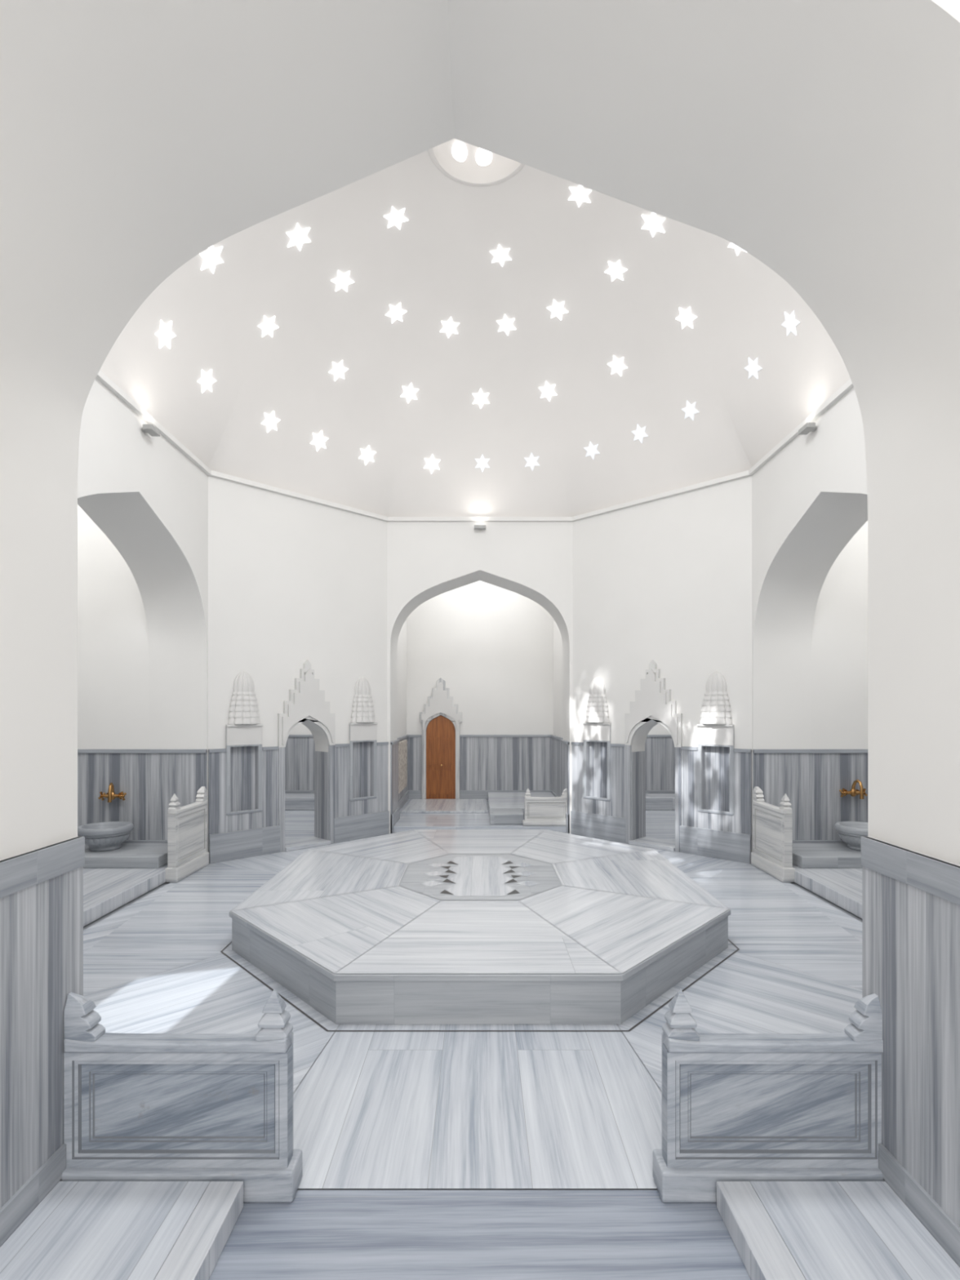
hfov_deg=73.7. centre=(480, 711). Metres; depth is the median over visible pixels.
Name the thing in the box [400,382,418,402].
skylight
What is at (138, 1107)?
wall
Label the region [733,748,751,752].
trim
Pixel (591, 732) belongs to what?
hood
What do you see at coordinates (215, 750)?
trim
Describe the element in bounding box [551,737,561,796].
trim
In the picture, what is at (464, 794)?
trim
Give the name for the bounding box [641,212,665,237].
skylight
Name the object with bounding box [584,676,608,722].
hood
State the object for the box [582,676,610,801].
wall niche
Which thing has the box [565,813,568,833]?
trim
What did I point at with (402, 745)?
stone panel
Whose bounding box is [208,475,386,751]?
wall
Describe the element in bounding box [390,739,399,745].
trim
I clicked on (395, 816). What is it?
trim
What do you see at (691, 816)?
trim
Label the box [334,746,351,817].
trim
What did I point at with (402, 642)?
wall
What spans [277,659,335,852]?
door surround
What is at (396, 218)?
skylight
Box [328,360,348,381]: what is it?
skylight
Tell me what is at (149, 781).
wall paneling
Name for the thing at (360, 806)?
trim
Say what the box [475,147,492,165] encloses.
glass light
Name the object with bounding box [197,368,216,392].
skylight
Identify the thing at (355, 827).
trim
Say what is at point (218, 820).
trim
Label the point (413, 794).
trim
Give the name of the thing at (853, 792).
tap
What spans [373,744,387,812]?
trim
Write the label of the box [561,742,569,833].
trim
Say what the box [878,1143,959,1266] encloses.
trim
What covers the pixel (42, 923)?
wall paneling
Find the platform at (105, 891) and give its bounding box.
[83,863,167,926]
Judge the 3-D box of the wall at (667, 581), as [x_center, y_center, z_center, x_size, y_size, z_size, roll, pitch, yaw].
[2.562,-0.565,9.153,2.772,4.930,0.360,0,0,45]
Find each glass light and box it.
[452,141,466,161]
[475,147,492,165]
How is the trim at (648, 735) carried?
attached to the wall at (491, 646)
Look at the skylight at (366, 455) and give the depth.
9.33 m
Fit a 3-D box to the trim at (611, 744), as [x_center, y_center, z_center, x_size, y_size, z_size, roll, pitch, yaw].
[2.036,0.489,9.392,0.275,0.042,0.038,0,0,45]
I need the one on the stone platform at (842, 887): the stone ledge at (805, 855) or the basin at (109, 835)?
the stone ledge at (805, 855)
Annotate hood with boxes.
[226,726,262,745]
[228,671,260,724]
[350,724,377,741]
[351,676,375,722]
[582,724,609,741]
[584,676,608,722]
[697,726,733,745]
[699,671,731,724]
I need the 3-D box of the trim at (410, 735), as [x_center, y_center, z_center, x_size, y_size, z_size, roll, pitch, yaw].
[-1.345,0.490,13.078,0.310,0.050,0.043,0,0,0]
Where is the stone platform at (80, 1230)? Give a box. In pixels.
[0,1181,243,1279]
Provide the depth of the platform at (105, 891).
6.54 m
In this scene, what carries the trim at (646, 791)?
attached to the wall at (491, 646)
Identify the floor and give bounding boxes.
[83,809,862,1279]
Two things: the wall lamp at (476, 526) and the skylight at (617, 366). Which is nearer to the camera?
the skylight at (617, 366)
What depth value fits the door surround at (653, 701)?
9.05 m
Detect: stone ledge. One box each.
[83,843,167,868]
[792,843,862,868]
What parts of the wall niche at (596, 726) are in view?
panel, sill, frame, panel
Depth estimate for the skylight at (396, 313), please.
8.18 m
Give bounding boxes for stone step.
[400,799,488,813]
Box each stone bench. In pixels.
[284,793,314,809]
[488,791,554,817]
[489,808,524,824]
[645,793,675,809]
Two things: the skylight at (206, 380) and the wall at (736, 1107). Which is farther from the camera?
the skylight at (206, 380)
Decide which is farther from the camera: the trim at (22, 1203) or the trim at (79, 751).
the trim at (79, 751)
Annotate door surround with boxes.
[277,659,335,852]
[419,677,462,799]
[624,659,682,852]
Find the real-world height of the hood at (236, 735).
0.245 m
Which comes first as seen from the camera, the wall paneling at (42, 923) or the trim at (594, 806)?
the wall paneling at (42, 923)
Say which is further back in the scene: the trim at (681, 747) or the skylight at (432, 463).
the skylight at (432, 463)
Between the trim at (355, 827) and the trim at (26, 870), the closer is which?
the trim at (26, 870)
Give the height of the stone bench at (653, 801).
0.240 m
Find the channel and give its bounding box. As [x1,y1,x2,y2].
[220,939,739,1031]
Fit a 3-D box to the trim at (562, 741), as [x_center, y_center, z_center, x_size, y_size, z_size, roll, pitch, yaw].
[1.377,0.490,10.400,0.043,0.050,0.800,0,0,0]
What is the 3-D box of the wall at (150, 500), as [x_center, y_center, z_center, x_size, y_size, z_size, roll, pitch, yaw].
[-3.785,-0.565,6.275,0.730,4.930,3.550,0,0,0]
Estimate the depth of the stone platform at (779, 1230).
2.21 m
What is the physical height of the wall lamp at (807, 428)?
0.050 m
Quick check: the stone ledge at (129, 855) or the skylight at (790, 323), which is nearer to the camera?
the skylight at (790, 323)
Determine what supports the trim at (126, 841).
attached to the wall at (113, 637)
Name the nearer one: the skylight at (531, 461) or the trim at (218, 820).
the trim at (218, 820)
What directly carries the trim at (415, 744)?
attached to the wall at (491, 646)
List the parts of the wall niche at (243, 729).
panel, sill, frame, panel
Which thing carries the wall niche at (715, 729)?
attached to the wall at (667, 581)
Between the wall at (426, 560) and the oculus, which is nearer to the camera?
the oculus
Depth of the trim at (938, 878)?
2.30 m
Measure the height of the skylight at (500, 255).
0.095 m
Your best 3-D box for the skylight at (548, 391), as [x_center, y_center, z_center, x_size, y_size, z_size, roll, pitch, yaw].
[0.962,-4.543,9.066,0.243,0.211,0.214,0,0,21]
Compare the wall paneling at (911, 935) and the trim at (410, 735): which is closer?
the wall paneling at (911, 935)
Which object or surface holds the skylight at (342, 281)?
attached to the ceiling
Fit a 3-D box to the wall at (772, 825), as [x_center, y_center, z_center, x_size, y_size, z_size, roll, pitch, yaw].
[3.440,1.409,7.545,0.140,0.981,0.850,0,0,0]
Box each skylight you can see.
[155,320,176,349]
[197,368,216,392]
[200,245,223,274]
[257,315,278,337]
[261,410,279,432]
[285,222,311,251]
[311,430,328,451]
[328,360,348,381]
[330,270,354,291]
[358,445,375,464]
[383,206,408,229]
[385,302,406,323]
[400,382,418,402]
[423,454,439,473]
[440,316,459,337]
[472,388,488,408]
[475,454,489,471]
[489,244,511,266]
[496,314,515,335]
[524,453,539,470]
[538,381,556,401]
[546,299,568,320]
[568,185,591,207]
[583,441,599,459]
[604,260,626,281]
[607,355,627,376]
[631,424,648,443]
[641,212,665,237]
[675,306,697,328]
[681,400,698,420]
[728,242,746,255]
[744,357,761,378]
[781,310,799,336]
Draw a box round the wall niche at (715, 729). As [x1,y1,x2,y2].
[697,671,733,815]
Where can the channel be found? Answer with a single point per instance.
(736, 950)
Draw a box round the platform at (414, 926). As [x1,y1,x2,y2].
[229,829,730,1024]
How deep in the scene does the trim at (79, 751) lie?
7.98 m
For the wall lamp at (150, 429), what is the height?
0.050 m
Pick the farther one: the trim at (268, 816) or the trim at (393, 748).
the trim at (393, 748)
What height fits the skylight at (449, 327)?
0.159 m
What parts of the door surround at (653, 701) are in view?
crown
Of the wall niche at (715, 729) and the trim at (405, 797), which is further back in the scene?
the trim at (405, 797)
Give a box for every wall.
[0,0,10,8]
[0,0,959,866]
[60,988,302,1202]
[77,377,208,852]
[77,504,148,749]
[164,786,208,882]
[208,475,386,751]
[289,580,670,734]
[386,521,573,833]
[396,619,406,737]
[522,787,567,826]
[553,619,563,737]
[573,475,751,751]
[652,988,884,1202]
[751,386,867,852]
[751,786,795,882]
[811,520,867,749]
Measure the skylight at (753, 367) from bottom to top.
0.238 m
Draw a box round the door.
[426,715,455,799]
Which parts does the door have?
panel, panel, panel, panel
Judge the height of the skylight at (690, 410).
0.234 m
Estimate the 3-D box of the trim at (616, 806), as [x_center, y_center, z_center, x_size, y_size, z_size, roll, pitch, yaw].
[2.025,1.190,9.413,0.320,1.420,0.025,0,0,45]
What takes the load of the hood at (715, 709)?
attached to the wall niche at (715, 729)
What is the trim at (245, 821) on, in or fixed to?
attached to the wall at (292, 581)
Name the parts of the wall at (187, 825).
rail, panel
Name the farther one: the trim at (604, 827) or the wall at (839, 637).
the trim at (604, 827)
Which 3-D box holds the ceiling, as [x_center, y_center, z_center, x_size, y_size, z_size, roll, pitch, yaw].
[0.000,-4.327,6.310,6.901,2.593,7.441,0,0,0]
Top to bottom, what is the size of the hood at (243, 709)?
0.695 m
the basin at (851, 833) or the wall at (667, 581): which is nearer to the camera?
the basin at (851, 833)
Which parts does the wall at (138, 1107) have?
rail, panel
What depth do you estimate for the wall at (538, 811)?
10.13 m
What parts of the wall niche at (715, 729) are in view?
panel, sill, frame, panel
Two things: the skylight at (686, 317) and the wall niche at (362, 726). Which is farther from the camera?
the wall niche at (362, 726)
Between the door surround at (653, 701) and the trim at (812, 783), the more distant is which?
the door surround at (653, 701)
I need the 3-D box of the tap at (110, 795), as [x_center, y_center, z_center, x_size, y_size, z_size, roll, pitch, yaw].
[-4.550,0.984,7.888,0.300,0.232,0.215,0,0,0]
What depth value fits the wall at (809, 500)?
7.58 m
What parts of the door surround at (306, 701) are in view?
crown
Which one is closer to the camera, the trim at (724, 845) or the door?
the trim at (724, 845)
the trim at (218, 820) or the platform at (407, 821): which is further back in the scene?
the platform at (407, 821)
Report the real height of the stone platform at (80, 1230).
0.101 m
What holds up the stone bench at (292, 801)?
on the floor
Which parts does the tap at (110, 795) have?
handle, spout, handle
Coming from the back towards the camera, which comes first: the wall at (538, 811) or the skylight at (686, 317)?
the wall at (538, 811)
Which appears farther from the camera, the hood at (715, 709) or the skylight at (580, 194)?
the hood at (715, 709)
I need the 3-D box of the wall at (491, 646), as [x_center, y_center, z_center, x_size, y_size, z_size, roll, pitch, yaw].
[0.000,-0.750,13.175,10.400,5.300,0.150,0,0,0]
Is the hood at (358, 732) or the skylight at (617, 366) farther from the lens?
the hood at (358, 732)
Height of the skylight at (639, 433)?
0.240 m
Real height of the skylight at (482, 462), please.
0.249 m
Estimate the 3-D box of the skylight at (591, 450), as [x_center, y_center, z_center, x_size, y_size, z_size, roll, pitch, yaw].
[1.629,-3.808,9.318,0.224,0.235,0.141,0,0,33]
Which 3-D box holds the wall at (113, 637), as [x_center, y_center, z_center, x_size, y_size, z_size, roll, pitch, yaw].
[-5.175,-0.750,8.095,2.050,5.300,0.150,0,0,0]
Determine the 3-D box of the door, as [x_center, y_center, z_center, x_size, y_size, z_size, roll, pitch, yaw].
[-0.800,0.933,13.060,0.594,1.732,0.070,0,0,0]
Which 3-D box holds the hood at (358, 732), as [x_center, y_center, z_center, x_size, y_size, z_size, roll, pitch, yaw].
[-1.754,0.307,9.650,0.476,0.245,0.010,0,0,-45]
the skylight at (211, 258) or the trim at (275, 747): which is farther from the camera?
the trim at (275, 747)
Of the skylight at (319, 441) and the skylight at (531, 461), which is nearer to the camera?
the skylight at (319, 441)
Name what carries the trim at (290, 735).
attached to the wall at (491, 646)
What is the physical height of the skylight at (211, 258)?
0.248 m
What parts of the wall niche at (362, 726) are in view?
panel, sill, frame, panel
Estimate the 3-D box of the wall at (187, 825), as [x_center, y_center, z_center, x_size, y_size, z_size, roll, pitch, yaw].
[-3.440,1.409,7.545,0.140,0.981,0.850,0,0,0]
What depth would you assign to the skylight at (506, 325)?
8.44 m
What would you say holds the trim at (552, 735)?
attached to the wall at (557, 642)
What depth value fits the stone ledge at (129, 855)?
7.22 m
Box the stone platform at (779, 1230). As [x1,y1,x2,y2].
[716,1181,959,1279]
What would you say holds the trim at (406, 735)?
attached to the wall at (402, 642)
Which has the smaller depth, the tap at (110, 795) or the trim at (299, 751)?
the tap at (110, 795)
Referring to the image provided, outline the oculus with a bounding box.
[427,138,524,186]
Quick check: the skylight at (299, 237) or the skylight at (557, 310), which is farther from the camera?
the skylight at (557, 310)
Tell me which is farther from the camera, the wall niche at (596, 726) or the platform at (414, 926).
the wall niche at (596, 726)
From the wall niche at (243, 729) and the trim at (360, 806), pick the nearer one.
the wall niche at (243, 729)
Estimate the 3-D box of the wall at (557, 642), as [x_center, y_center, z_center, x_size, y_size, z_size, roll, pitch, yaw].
[1.575,-0.750,11.950,0.150,5.300,2.300,0,0,0]
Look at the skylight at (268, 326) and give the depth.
7.55 m
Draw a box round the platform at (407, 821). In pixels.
[393,800,566,832]
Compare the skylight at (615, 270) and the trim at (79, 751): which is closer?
the skylight at (615, 270)
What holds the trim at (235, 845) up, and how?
attached to the wall at (292, 581)
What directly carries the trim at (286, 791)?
attached to the wall at (491, 646)
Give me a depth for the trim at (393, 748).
10.22 m
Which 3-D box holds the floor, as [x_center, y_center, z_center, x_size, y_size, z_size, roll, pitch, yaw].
[0.000,1.906,5.100,12.600,0.012,16.200,0,0,0]
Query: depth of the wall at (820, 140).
2.22 m
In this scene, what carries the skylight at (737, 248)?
attached to the ceiling
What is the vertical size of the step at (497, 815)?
0.170 m
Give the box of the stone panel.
[398,739,407,794]
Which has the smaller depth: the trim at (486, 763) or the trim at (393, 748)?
the trim at (393, 748)
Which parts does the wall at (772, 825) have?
rail, panel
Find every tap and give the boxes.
[97,782,126,802]
[839,779,867,799]
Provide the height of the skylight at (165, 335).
0.283 m
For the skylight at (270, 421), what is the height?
0.258 m
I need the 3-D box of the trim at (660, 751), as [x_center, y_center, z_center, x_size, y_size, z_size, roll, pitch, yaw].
[3.430,1.190,13.088,3.540,1.420,0.025,0,0,0]
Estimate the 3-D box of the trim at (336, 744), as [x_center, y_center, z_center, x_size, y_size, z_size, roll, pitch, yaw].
[-2.036,0.489,9.392,0.275,0.042,0.038,0,0,-45]
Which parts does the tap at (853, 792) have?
handle, spout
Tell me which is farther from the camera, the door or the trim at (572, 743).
the door
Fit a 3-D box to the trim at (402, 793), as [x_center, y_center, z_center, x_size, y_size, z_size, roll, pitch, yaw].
[-1.488,1.190,11.950,0.025,1.420,2.300,0,0,0]
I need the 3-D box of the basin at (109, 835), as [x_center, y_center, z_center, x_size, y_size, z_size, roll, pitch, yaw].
[-4.460,1.489,7.620,0.590,0.280,0.590,0,0,-11]
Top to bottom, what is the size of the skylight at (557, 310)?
0.151 m
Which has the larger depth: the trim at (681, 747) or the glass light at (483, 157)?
the trim at (681, 747)
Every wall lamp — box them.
[142,424,159,436]
[474,524,485,529]
[798,422,816,435]
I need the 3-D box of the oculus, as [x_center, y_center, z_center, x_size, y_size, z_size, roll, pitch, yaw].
[0.000,-5.828,6.300,1.060,0.470,1.060,0,0,0]
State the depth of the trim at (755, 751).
7.98 m
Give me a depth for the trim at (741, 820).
8.11 m
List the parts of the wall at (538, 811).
panel, rail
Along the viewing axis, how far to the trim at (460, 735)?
13.06 m
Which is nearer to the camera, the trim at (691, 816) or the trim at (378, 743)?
the trim at (691, 816)
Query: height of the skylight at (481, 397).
0.219 m
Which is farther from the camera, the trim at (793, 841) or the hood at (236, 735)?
the hood at (236, 735)
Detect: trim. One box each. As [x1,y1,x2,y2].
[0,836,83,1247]
[0,836,84,897]
[0,1143,66,1246]
[77,749,206,753]
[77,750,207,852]
[96,369,853,521]
[121,840,167,843]
[208,748,226,752]
[208,751,229,852]
[208,825,279,863]
[229,812,258,831]
[258,749,278,827]
[262,746,279,750]
[284,737,315,790]
[284,790,314,793]
[288,734,312,737]
[334,743,350,746]
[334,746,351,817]
[334,810,389,843]
[351,798,373,815]
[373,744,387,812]
[377,742,388,745]
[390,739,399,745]
[390,742,398,833]
[391,806,399,833]
[396,734,408,740]
[398,737,408,799]
[398,790,408,808]
[408,734,422,737]
[408,737,422,790]
[408,790,422,799]
[459,734,551,737]
[459,737,551,790]
[459,790,551,799]
[551,734,563,740]
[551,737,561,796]
[560,739,569,745]
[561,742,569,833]
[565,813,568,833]
[570,810,625,843]
[571,742,583,745]
[572,744,586,812]
[586,798,608,815]
[608,746,625,817]
[609,743,625,746]
[644,737,675,790]
[645,790,675,793]
[647,734,671,737]
[680,746,697,750]
[680,825,751,863]
[681,749,701,827]
[701,812,730,831]
[730,750,751,852]
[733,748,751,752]
[752,750,867,852]
[753,749,867,753]
[792,840,846,843]
[861,836,959,905]
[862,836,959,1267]
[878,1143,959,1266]
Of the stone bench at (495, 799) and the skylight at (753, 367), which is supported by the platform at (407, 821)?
the stone bench at (495, 799)
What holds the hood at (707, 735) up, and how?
attached to the wall niche at (715, 729)
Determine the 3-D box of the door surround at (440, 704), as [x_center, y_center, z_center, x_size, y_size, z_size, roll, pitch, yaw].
[-0.800,0.550,13.047,0.860,2.498,0.101,0,0,0]
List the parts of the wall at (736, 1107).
panel, rail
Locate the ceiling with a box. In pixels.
[100,150,850,516]
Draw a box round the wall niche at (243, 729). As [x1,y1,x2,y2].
[226,671,262,815]
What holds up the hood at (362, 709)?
attached to the wall niche at (362, 726)
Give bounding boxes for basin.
[77,821,133,851]
[835,821,867,850]
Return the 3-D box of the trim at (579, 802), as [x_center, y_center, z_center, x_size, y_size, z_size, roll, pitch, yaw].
[1.534,1.190,9.899,0.262,1.420,0.025,0,0,45]
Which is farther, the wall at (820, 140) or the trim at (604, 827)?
the trim at (604, 827)
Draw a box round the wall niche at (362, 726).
[349,676,377,801]
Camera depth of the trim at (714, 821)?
8.35 m

